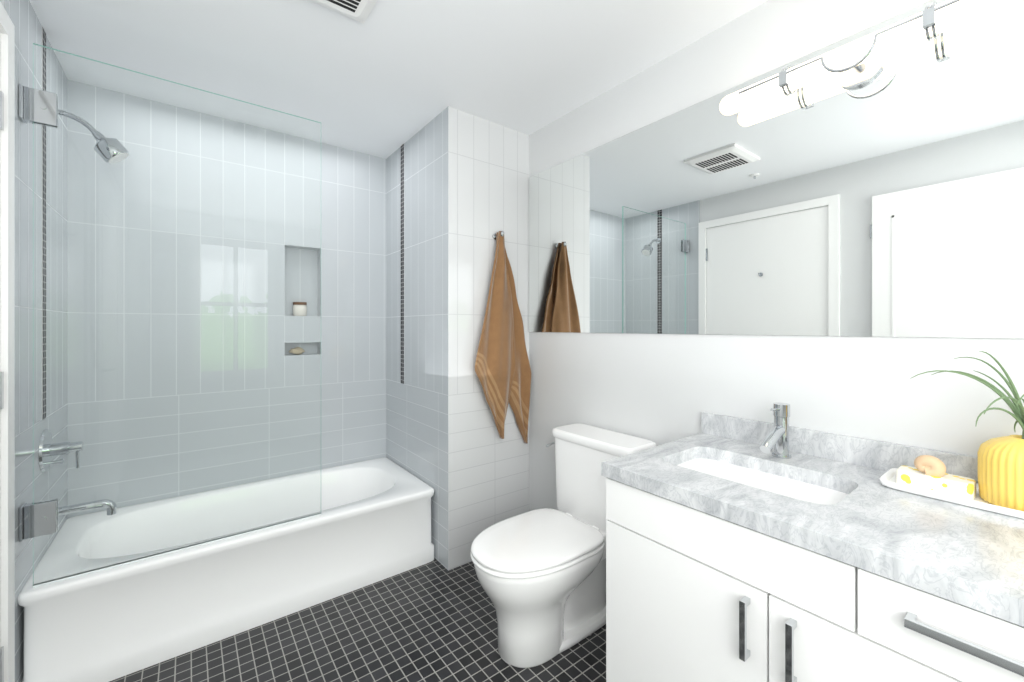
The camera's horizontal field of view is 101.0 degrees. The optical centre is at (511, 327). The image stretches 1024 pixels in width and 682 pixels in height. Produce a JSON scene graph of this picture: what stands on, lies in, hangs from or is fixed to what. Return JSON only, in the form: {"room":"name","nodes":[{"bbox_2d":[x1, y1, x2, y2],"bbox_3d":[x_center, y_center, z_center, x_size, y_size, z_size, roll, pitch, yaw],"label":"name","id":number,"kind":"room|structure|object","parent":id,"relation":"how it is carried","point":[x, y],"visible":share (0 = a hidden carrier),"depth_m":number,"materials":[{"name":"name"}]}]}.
{"room":"bathroom","nodes":[
{"label":"bathroom","id":0,"kind":"room"},
{"bbox_2d":[68,80,385,517],"bbox_3d":[-1.537,0.057,2.413,1.636,2.400,0.120,0,0,-37],"label":"tiled wall","id":1,"kind":"structure","parent":0,"point":[349,280],"depth_m":2.28,"materials":[{"name":"white tile"}]},
{"bbox_2d":[289,347,304,354],"bbox_3d":[-1.309,0.143,2.569,0.087,0.046,0.051,0,0,-37],"label":"soap","id":2,"kind":"object","parent":1,"relation":"in","point":[299,350],"depth_m":2.55,"materials":[{"name":"beige"}]},
{"bbox_2d":[293,302,306,315],"bbox_3d":[-1.297,-0.111,2.579,0.078,0.084,0.078,0,0,-37],"label":"jar","id":3,"kind":"object","parent":1,"relation":"in","point":[301,309],"depth_m":2.55,"materials":[{"name":"white ceramic"}]},
{"bbox_2d":[109,558,605,681],"bbox_3d":[-0.055,1.297,1.023,2.297,0.080,4.130,0,0,-37],"label":"floor","id":4,"kind":"structure","parent":0,"point":[434,620],"depth_m":1.66,"materials":[{"name":"black tile"}]},
{"bbox_2d":[18,457,433,681],"bbox_3d":[-1.230,1.065,2.110,1.509,0.385,0.729,0,0,-37],"label":"bathtub","id":5,"kind":"object","parent":4,"relation":"on","point":[370,524],"visible":0.85,"depth_m":1.81,"materials":[{"name":"white ceramic"}]},
{"bbox_2d":[33,43,320,587],"bbox_3d":[-1.249,-0.041,1.692,0.904,1.824,0.014,0,0,-37],"label":"glass screen","id":6,"kind":"object","parent":5,"relation":"on","point":[152,556],"visible":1,"depth_m":1.61,"materials":[{"name":"clear glass"}]},
{"bbox_2d":[470,423,656,667],"bbox_3d":[0.180,0.874,1.758,0.770,0.772,0.483,0,0,-37],"label":"toilet","id":7,"kind":"object","parent":4,"relation":"on","point":[541,574],"visible":0.94,"depth_m":1.65,"materials":[{"name":"white ceramic"}]},
{"bbox_2d":[601,402,1023,681],"bbox_3d":[0.790,0.750,1.093,0.630,1.013,0.937,0,0,-37],"label":"bathroom vanity","id":8,"kind":"object","parent":4,"relation":"on","point":[779,549],"visible":1,"depth_m":0.96,"materials":[{"name":"white paint"}]},
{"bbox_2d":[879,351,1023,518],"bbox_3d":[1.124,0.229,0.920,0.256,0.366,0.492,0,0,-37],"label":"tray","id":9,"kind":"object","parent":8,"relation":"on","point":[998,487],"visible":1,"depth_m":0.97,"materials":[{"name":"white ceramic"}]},
{"bbox_2d":[29,0,767,158],"bbox_3d":[-0.055,-1.183,1.023,2.297,0.080,4.130,0,0,-37],"label":"ceiling","id":10,"kind":"structure","parent":0,"point":[386,79],"depth_m":1.77,"materials":[{"name":"white paint"}]},
{"bbox_2d":[310,0,376,23],"bbox_3d":[-0.591,-1.127,1.318,0.365,0.031,0.340,0,0,-37],"label":"air vent","id":11,"kind":"object","parent":10,"relation":"attached to","point":[358,10],"visible":0.98,"depth_m":1.47,"materials":[{"name":"white plastic"}]},
{"bbox_2d":[386,106,528,570],"bbox_3d":[-0.365,0.057,2.770,0.664,2.400,0.980,0,0,-37],"label":"tiled wall","id":12,"kind":"structure","parent":0,"point":[457,189],"depth_m":2.33,"materials":[{"name":"tile"}]},
{"bbox_2d":[474,231,530,442],"bbox_3d":[-0.052,0.071,2.345,0.398,1.200,0.087,0,0,-37],"label":"hanging towel","id":13,"kind":"object","parent":12,"relation":"hanging from","point":[502,368],"visible":1,"depth_m":2.30,"materials":[{"name":"brown fabric"}]},
{"bbox_2d":[529,0,1023,510],"bbox_3d":[1.107,0.057,1.297,0.120,2.400,3.150,0,0,-37],"label":"wall","id":14,"kind":"structure","parent":0,"point":[661,388],"depth_m":1.54,"materials":[{"name":"white paint"}]},
{"bbox_2d":[529,0,1023,338],"bbox_3d":[0.916,-0.430,1.443,0.006,0.915,2.674,0,0,-37],"label":"mirror","id":15,"kind":"object","parent":14,"relation":"attached to","point":[887,200],"visible":1,"depth_m":1.35,"materials":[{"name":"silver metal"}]},
{"bbox_2d":[719,0,1023,115],"bbox_3d":[0.998,-0.783,1.232,0.119,0.120,0.770,0,0,-37],"label":"sconce","id":16,"kind":"object","parent":15,"relation":"attached to","point":[859,62],"visible":1,"depth_m":1.21,"materials":[{"name":"white"}]},
{"bbox_3d":[-0.918,0.057,0.361,0.120,2.400,4.130,0,0,-37],"label":"wall","id":17,"kind":"structure","parent":0,"visible":0},
{"bbox_2d":[0,2,14,681],"bbox_3d":[-1.230,0.160,0.909,0.054,2.195,1.030,0,0,-37],"label":"trim","id":18,"kind":"structure","parent":17,"relation":"attached to","point":[7,350],"depth_m":1.26,"materials":[{"name":"white paint"}]},
{"bbox_2d":[5,0,67,681],"bbox_3d":[-1.806,0.057,1.624,0.010,2.400,0.805,0,0,-37],"label":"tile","id":19,"kind":"structure","parent":17,"relation":"attached to","point":[29,29],"depth_m":1.55,"materials":[{"name":"tile"}]},
{"bbox_2d":[19,84,57,541],"bbox_3d":[-1.597,-0.048,1.426,0.084,1.500,0.054,0,0,-37],"label":"glass hinge","id":20,"kind":"object","parent":19,"relation":"attached to","point":[38,107],"visible":0.98,"depth_m":1.42,"materials":[{"name":"silver metal"}]},
{"bbox_2d":[39,429,82,472],"bbox_3d":[-1.766,0.478,1.663,0.104,0.167,0.164,0,0,-37],"label":"tub valve","id":21,"kind":"object","parent":19,"relation":"attached to","point":[56,449],"depth_m":1.64,"materials":[{"name":"silver metal"}]},
{"bbox_2d":[58,499,116,515],"bbox_3d":[-1.726,0.732,1.694,0.205,0.080,0.060,0,0,-37],"label":"tub spout","id":22,"kind":"object","parent":19,"relation":"attached to","point":[92,504],"depth_m":1.70,"materials":[{"name":"silver metal"}]},
{"bbox_2d":[58,110,128,163],"bbox_3d":[-1.711,-0.775,1.706,0.243,0.192,0.094,0,0,-37],"label":"shower head","id":23,"kind":"object","parent":19,"relation":"attached to","point":[106,152],"depth_m":1.71}
]}

